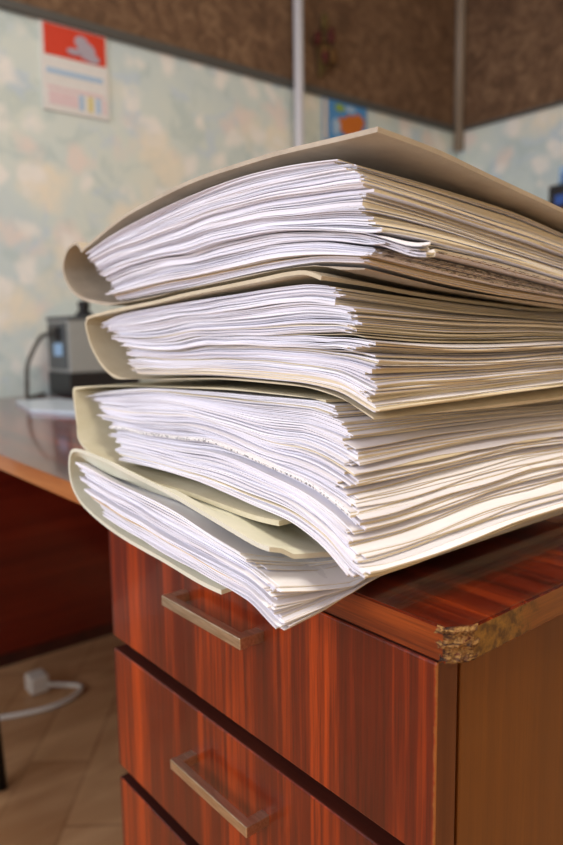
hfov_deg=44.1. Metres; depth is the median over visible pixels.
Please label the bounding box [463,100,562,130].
trim
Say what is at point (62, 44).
picture
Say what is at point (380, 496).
document folder
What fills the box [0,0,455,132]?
trim
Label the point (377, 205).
document folder
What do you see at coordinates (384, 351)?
document folder
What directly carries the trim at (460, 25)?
attached to the wall at (514, 48)
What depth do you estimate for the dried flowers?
2.50 m
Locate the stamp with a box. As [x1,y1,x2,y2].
[75,300,92,315]
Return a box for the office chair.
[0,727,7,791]
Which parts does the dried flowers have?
stem, stem, stem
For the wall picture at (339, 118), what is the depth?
2.61 m
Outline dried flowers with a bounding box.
[314,12,336,78]
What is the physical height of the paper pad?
0.007 m
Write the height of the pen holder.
0.079 m
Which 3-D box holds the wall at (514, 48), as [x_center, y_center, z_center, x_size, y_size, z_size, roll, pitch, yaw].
[1.995,-0.705,1.772,0.136,2.722,3.638,-7,10,-39]
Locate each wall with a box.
[0,0,457,397]
[458,0,562,309]
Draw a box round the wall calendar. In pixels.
[38,19,109,120]
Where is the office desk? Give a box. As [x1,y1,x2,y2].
[0,394,562,844]
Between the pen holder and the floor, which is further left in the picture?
the floor
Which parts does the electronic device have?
power cord, socket panel, lid, casing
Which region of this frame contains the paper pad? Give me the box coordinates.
[16,398,74,414]
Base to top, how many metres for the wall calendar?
0.231 m
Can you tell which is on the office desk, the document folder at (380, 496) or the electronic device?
the electronic device
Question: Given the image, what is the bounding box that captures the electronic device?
[25,316,139,399]
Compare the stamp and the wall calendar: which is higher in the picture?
the wall calendar
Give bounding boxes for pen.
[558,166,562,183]
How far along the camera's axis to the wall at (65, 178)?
2.15 m
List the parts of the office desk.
panel, drawer, handle, handle, drawer, drawer, panel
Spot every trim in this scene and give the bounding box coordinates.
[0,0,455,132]
[453,0,465,151]
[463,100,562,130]
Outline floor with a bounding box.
[0,634,128,844]
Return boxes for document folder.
[62,127,562,308]
[68,449,562,629]
[73,379,562,577]
[85,270,562,419]
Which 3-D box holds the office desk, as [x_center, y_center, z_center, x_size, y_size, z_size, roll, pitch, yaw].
[-0.161,0.377,1.334,0.782,0.749,1.730,-7,10,-39]
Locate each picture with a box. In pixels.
[42,21,105,67]
[322,97,366,139]
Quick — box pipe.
[293,0,303,145]
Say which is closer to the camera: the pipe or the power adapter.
the power adapter
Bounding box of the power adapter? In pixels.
[0,669,83,720]
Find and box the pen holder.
[548,184,562,207]
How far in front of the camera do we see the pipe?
2.40 m
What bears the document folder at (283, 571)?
on the office desk

